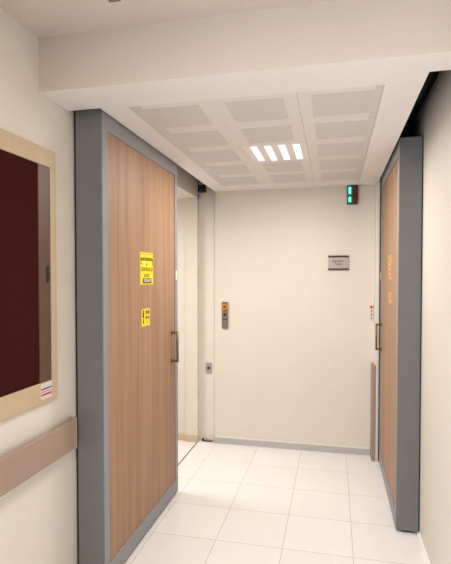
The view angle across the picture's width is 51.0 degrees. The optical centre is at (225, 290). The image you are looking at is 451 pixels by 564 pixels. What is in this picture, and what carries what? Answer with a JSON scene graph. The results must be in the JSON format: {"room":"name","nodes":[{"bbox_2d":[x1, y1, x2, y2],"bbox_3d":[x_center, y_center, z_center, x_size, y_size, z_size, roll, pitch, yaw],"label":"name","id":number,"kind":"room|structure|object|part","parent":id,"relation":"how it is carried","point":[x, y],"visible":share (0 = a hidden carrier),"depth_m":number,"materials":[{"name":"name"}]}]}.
{"room":"hospital interior","nodes":[
{"label":"hospital interior","id":0,"kind":"room"},
{"bbox_2d":[0,8,198,563],"bbox_3d":[-1.203,0.066,0.715,0.120,2.980,8.051,0,2,13],"label":"wall","id":1,"kind":"structure","parent":0,"point":[38,517],"depth_m":2.15,"materials":[{"name":"paint"}]},
{"bbox_2d":[0,128,56,421],"bbox_3d":[-0.929,-0.053,1.605,0.014,1.136,1.215,0,2,13],"label":"bulletin board","id":2,"kind":"object","parent":1,"relation":"attached to","point":[28,296],"visible":1,"depth_m":1.99,"materials":[{"name":"brown wood"}]},
{"bbox_3d":[-0.942,-0.059,1.566,0.005,0.966,1.044,0,2,13],"label":"felt panel","id":3,"kind":"part","parent":2,"relation":"part of","materials":[{"name":"brown fabric"}]},
{"bbox_2d":[41,381,51,399],"bbox_3d":[-0.805,0.449,2.125,0.001,0.070,0.083,0,2,13],"label":"sticker","id":4,"kind":"object","parent":2,"relation":"attached to","point":[46,388],"visible":1,"depth_m":2.12,"materials":[{"name":"white paper"}]},
{"bbox_3d":[-0.802,-0.073,2.133,0.004,0.075,0.018,0,2,13],"label":"finger pull","id":5,"kind":"part","parent":2,"relation":"part of","materials":[{"name":"black rubber"}]},
{"bbox_2d":[0,416,76,496],"bbox_3d":[-1.352,0.770,-0.284,0.044,0.154,5.402,0,2,13],"label":"handrail","id":6,"kind":"object","parent":1,"relation":"attached to","point":[17,466],"visible":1,"depth_m":2.01,"materials":[{"name":"plastic"}]},
{"bbox_2d":[198,184,205,192],"bbox_3d":[-0.221,-0.946,4.373,0.070,0.065,0.090,0,2,13],"label":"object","id":7,"kind":"object","parent":1,"relation":"attached to","point":[201,188],"visible":0.96,"depth_m":4.36,"materials":[{"name":"black rubber"}]},
{"bbox_3d":[-0.450,-1.134,3.410,0.127,0.160,2.100,0,2,13],"label":"door track","id":8,"kind":"object","parent":1,"relation":"attached to","visible":0},
{"bbox_2d":[74,108,178,563],"bbox_3d":[-0.529,0.206,2.912,0.200,2.585,1.147,0,2,13],"label":"door","id":9,"kind":"structure","parent":8,"relation":"hanging from","point":[126,188],"depth_m":2.57,"materials":[{"name":"brown wood"}]},
{"bbox_3d":[-0.549,0.278,2.918,0.142,2.419,1.147,0,2,13],"label":"frame","id":10,"kind":"part","parent":9,"relation":"part of","materials":[{"name":"grey metal"}]},
{"bbox_3d":[-0.549,0.291,2.919,0.130,2.228,1.055,0,2,13],"label":"wood panel","id":11,"kind":"part","parent":9,"relation":"part of","materials":[{"name":"brown wood"}]},
{"bbox_2d":[141,308,149,326],"bbox_3d":[-0.487,0.165,2.885,0.003,0.105,0.128,0,2,13],"label":"warning sign","id":12,"kind":"object","parent":9,"relation":"attached to","point":[145,313],"visible":1,"depth_m":2.88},
{"bbox_2d":[140,252,152,284],"bbox_3d":[-0.483,-0.134,2.896,0.004,0.197,0.210,0,2,13],"label":"warning sign","id":13,"kind":"object","parent":9,"relation":"attached to","point":[146,259],"visible":1,"depth_m":2.89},
{"bbox_3d":[-0.355,0.398,3.340,0.048,0.220,0.017,0,2,13],"label":"handle","id":14,"kind":"part","parent":9,"relation":"part of","materials":[{"name":"brown metal"}]},
{"bbox_2d":[0,0,332,37],"bbox_3d":[0.112,-1.080,-0.944,3.172,0.100,5.465,0,2,13],"label":"ceiling","id":15,"kind":"structure","parent":0,"point":[42,18],"depth_m":1.86,"materials":[{"name":"paint"}]},
{"bbox_2d":[38,0,450,110],"bbox_3d":[0.751,-1.160,1.835,3.172,0.586,0.240,0,2,13],"label":"beam","id":16,"kind":"structure","parent":0,"point":[333,40],"depth_m":1.88,"materials":[{"name":"paint"}]},
{"bbox_2d":[94,72,428,191],"bbox_3d":[0.354,-0.931,3.169,1.469,0.060,2.321,0,2,13],"label":"ceiling","id":17,"kind":"structure","parent":0,"point":[400,93],"depth_m":2.39,"materials":[{"name":"paint"}]},
{"bbox_2d":[128,100,226,131],"bbox_3d":[-0.229,-0.888,2.411,0.399,0.012,0.399,0,2,13],"label":"tile","id":18,"kind":"structure","parent":17,"relation":"attached to","point":[192,115],"depth_m":2.39,"materials":[{"name":"metal"}]},
{"bbox_2d":[158,127,240,150],"bbox_3d":[-0.139,-0.898,2.801,0.399,0.012,0.399,0,2,13],"label":"tile","id":19,"kind":"structure","parent":17,"relation":"attached to","point":[209,138],"depth_m":2.77,"materials":[{"name":"tile"}]},
{"bbox_2d":[181,147,251,164],"bbox_3d":[-0.050,-0.908,3.191,0.399,0.012,0.399,0,2,13],"label":"tile","id":20,"kind":"structure","parent":17,"relation":"attached to","point":[236,154],"depth_m":3.18,"materials":[{"name":"metal"}]},
{"bbox_2d":[198,162,259,176],"bbox_3d":[0.040,-0.918,3.580,0.399,0.012,0.399,0,2,13],"label":"tile","id":21,"kind":"structure","parent":17,"relation":"attached to","point":[233,169],"depth_m":3.56,"materials":[{"name":"metal"}]},
{"bbox_2d":[213,174,266,185],"bbox_3d":[0.130,-0.928,3.970,0.399,0.012,0.399,0,2,13],"label":"tile","id":22,"kind":"structure","parent":17,"relation":"attached to","point":[239,180],"depth_m":3.96,"materials":[{"name":"metal"}]},
{"bbox_2d":[209,92,301,126],"bbox_3d":[0.161,-0.885,2.321,0.399,0.012,0.399,0,2,13],"label":"tile","id":23,"kind":"structure","parent":17,"relation":"attached to","point":[273,108],"depth_m":2.29,"materials":[{"name":"metal"}]},
{"bbox_2d":[228,122,305,146],"bbox_3d":[0.251,-0.895,2.711,0.399,0.012,0.399,0,2,13],"label":"tile","id":24,"kind":"structure","parent":17,"relation":"attached to","point":[291,132],"depth_m":2.69,"materials":[{"name":"tile"}]},
{"bbox_2d":[242,142,309,161],"bbox_3d":[0.340,-0.913,3.101,0.398,0.025,0.398,0,2,13],"label":"recessed light","id":25,"kind":"object","parent":17,"relation":"in","point":[299,151],"visible":0.88,"depth_m":3.08,"materials":[{"name":"paint"}]},
{"bbox_2d":[250,147,263,160],"bbox_3d":[0.214,-0.912,3.127,0.045,0.020,0.368,0,2,13],"label":"diffuser","id":26,"kind":"object","parent":25,"relation":"attached to","point":[257,153],"depth_m":3.11,"materials":[{"name":"white plastic"}]},
{"bbox_2d":[264,146,276,158],"bbox_3d":[0.299,-0.912,3.107,0.045,0.020,0.368,0,2,13],"label":"diffuser","id":27,"kind":"object","parent":25,"relation":"attached to","point":[270,152],"depth_m":3.09,"materials":[{"name":"white plastic"}]},
{"bbox_2d":[278,145,289,158],"bbox_3d":[0.385,-0.911,3.087,0.045,0.020,0.368,0,2,13],"label":"diffuser","id":28,"kind":"object","parent":25,"relation":"attached to","point":[283,150],"depth_m":3.07,"materials":[{"name":"white plastic"}]},
{"bbox_2d":[292,144,302,157],"bbox_3d":[0.471,-0.911,3.068,0.045,0.020,0.368,0,2,13],"label":"diffuser","id":29,"kind":"object","parent":25,"relation":"attached to","point":[297,149],"depth_m":3.05,"materials":[{"name":"white plastic"}]},
{"bbox_2d":[253,159,311,173],"bbox_3d":[0.430,-0.915,3.491,0.399,0.012,0.399,0,2,13],"label":"tile","id":30,"kind":"structure","parent":17,"relation":"attached to","point":[304,165],"depth_m":3.47,"materials":[{"name":"metal"}]},
{"bbox_2d":[261,172,313,183],"bbox_3d":[0.519,-0.925,3.880,0.399,0.012,0.399,0,2,13],"label":"tile","id":31,"kind":"structure","parent":17,"relation":"attached to","point":[302,177],"depth_m":3.88,"materials":[{"name":"metal"}]},
{"bbox_2d":[313,170,361,181],"bbox_3d":[0.895,-0.923,3.794,0.369,0.012,0.399,0,2,13],"label":"tile","id":32,"kind":"structure","parent":17,"relation":"attached to","point":[342,175],"depth_m":3.77,"materials":[{"name":"metal"}]},
{"bbox_2d":[310,156,365,171],"bbox_3d":[0.806,-0.913,3.404,0.369,0.012,0.399,0,2,13],"label":"tile","id":33,"kind":"structure","parent":17,"relation":"attached to","point":[341,163],"depth_m":3.38,"materials":[{"name":"metal"}]},
{"bbox_2d":[307,139,369,158],"bbox_3d":[0.716,-0.903,3.015,0.369,0.012,0.399,0,2,13],"label":"tile","id":34,"kind":"structure","parent":17,"relation":"attached to","point":[346,148],"depth_m":2.98,"materials":[{"name":"metal"}]},
{"bbox_2d":[302,116,375,142],"bbox_3d":[0.626,-0.893,2.625,0.369,0.012,0.399,0,2,13],"label":"tile","id":35,"kind":"structure","parent":17,"relation":"attached to","point":[358,128],"depth_m":2.60,"materials":[{"name":"metal"}]},
{"bbox_2d":[296,85,383,120],"bbox_3d":[0.537,-0.883,2.235,0.369,0.012,0.399,0,2,13],"label":"tile","id":36,"kind":"structure","parent":17,"relation":"attached to","point":[353,102],"depth_m":2.21,"materials":[{"name":"tile"}]},
{"bbox_2d":[124,440,426,563],"bbox_3d":[-0.825,1.607,0.693,5.900,0.100,8.301,0,2,13],"label":"floor","id":37,"kind":"structure","parent":0,"point":[231,504],"depth_m":3.14,"materials":[{"name":"tile"}]},
{"bbox_2d":[178,442,197,464],"bbox_3d":[-0.396,1.471,3.999,0.010,0.002,1.101,0,2,13],"label":"trim","id":38,"kind":"structure","parent":37,"relation":"attached to","point":[196,442],"depth_m":4.23,"materials":[{"name":"grey metal"}]},
{"bbox_2d":[177,160,388,447],"bbox_3d":[-0.670,-0.035,4.630,4.421,2.980,0.279,0,2,13],"label":"wall","id":39,"kind":"structure","parent":0,"point":[294,357],"depth_m":4.36,"materials":[{"name":"paint"}]},
{"bbox_2d":[206,363,211,373],"bbox_3d":[-0.162,0.749,4.550,0.055,0.107,0.016,0,2,13],"label":"switch","id":40,"kind":"object","parent":39,"relation":"attached to","point":[208,365],"visible":1,"depth_m":4.55,"materials":[{"name":"silver metal"}]},
{"bbox_2d":[222,302,227,328],"bbox_3d":[-0.005,0.235,4.463,0.062,0.254,0.020,0,2,13],"label":"panel","id":41,"kind":"object","parent":39,"relation":"attached to","point":[224,304],"visible":1,"depth_m":4.46,"materials":[{"name":"metal"}]},
{"bbox_2d":[213,435,369,455],"bbox_3d":[0.588,1.429,4.378,1.434,0.068,0.046,0,2,13],"label":"baseboard","id":42,"kind":"structure","parent":39,"relation":"attached to","point":[216,439],"depth_m":4.35,"materials":[{"name":"white plastic"}]},
{"bbox_2d":[328,255,348,269],"bbox_3d":[1.009,-0.248,4.218,0.182,0.128,0.018,0,2,13],"label":"nameplate","id":43,"kind":"object","parent":39,"relation":"attached to","point":[339,262],"visible":1,"depth_m":4.21,"materials":[{"name":"silver metal"}]},
{"bbox_2d":[347,185,357,204],"bbox_3d":[1.118,-0.841,4.160,0.094,0.160,0.053,0,2,13],"label":"signal light","id":44,"kind":"object","parent":39,"relation":"attached to","point":[352,191],"visible":1,"depth_m":4.14,"materials":[{"name":"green plastic"}]},
{"bbox_2d":[369,303,372,321],"bbox_3d":[1.286,0.193,4.167,0.033,0.170,0.016,0,2,13],"label":"switch plate","id":45,"kind":"object","parent":39,"relation":"attached to","point":[370,304],"visible":1,"depth_m":4.17,"materials":[{"name":"plastic"}]},
{"bbox_2d":[370,363,375,461],"bbox_3d":[1.286,1.055,4.122,0.031,0.828,0.147,0,2,13],"label":"guard","id":46,"kind":"object","parent":39,"relation":"attached to","point":[373,367],"visible":1,"depth_m":4.06,"materials":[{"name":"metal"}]},
{"bbox_2d":[375,182,379,461],"bbox_3d":[1.299,0.276,4.036,0.021,2.390,0.011,0,2,13],"label":"door frame","id":47,"kind":"structure","parent":39,"relation":"attached to","point":[378,183],"depth_m":4.03,"materials":[{"name":"white plastic"}]},
{"bbox_2d":[409,70,450,563],"bbox_3d":[1.313,0.082,0.086,1.479,2.980,7.951,0,2,13],"label":"wall","id":48,"kind":"structure","parent":0,"point":[433,123],"depth_m":2.46,"materials":[{"name":"paint"}]},
{"bbox_2d":[393,71,442,150],"bbox_3d":[1.168,-1.123,2.987,0.116,0.160,2.000,0,2,13],"label":"door track","id":49,"kind":"object","parent":48,"relation":"attached to","point":[433,77],"visible":0.21,"depth_m":2.62,"materials":[{"name":"black metal"}]},
{"bbox_2d":[375,120,423,532],"bbox_3d":[1.234,0.192,3.457,0.188,2.585,1.160,0,2,13],"label":"door","id":50,"kind":"structure","parent":49,"relation":"hanging from","point":[401,181],"depth_m":2.91,"materials":[{"name":"grey metal"}]},
{"bbox_3d":[1.266,0.383,3.912,0.048,0.220,0.017,0,2,13],"label":"handle","id":51,"kind":"part","parent":50,"relation":"part of","materials":[{"name":"brown metal"}]},
{"bbox_3d":[1.252,0.268,3.449,0.118,2.246,1.055,0,2,13],"label":"wood panel","id":52,"kind":"part","parent":50,"relation":"part of","materials":[{"name":"brown wood"}]},
{"bbox_3d":[1.188,0.264,3.463,0.002,2.415,1.139,0,2,13],"label":"trim","id":53,"kind":"part","parent":50,"relation":"part of","materials":[{"name":"wood"}]},
{"bbox_2d":[388,255,392,279],"bbox_3d":[1.176,-0.163,3.374,0.001,0.178,0.265,0,2,13],"label":"lettering","id":54,"kind":"object","parent":50,"relation":"attached to","point":[389,255],"depth_m":3.41,"materials":[{"name":"gold metal"}]},
{"bbox_3d":[1.252,0.265,3.449,0.130,2.419,1.147,0,2,13],"label":"frame","id":55,"kind":"part","parent":50,"relation":"part of","materials":[{"name":"grey metal"}]},
{"bbox_2d":[416,531,429,563],"bbox_3d":[1.071,1.502,2.441,0.030,0.020,1.261,0,2,13],"label":"trim","id":56,"kind":"structure","parent":48,"relation":"attached to","point":[424,555],"depth_m":2.70,"materials":[{"name":"white"}]},
{"bbox_3d":[-1.935,0.187,3.401,2.508,2.600,2.951,0,2,13],"label":"wall","id":57,"kind":"structure","parent":0,"visible":0},
{"bbox_2d":[178,433,196,441],"bbox_3d":[-1.816,1.453,3.458,2.528,0.066,2.851,0,2,13],"label":"baseboard","id":58,"kind":"structure","parent":57,"relation":"attached to","point":[189,438],"depth_m":4.56,"materials":[{"name":"beige wood"}]}
]}

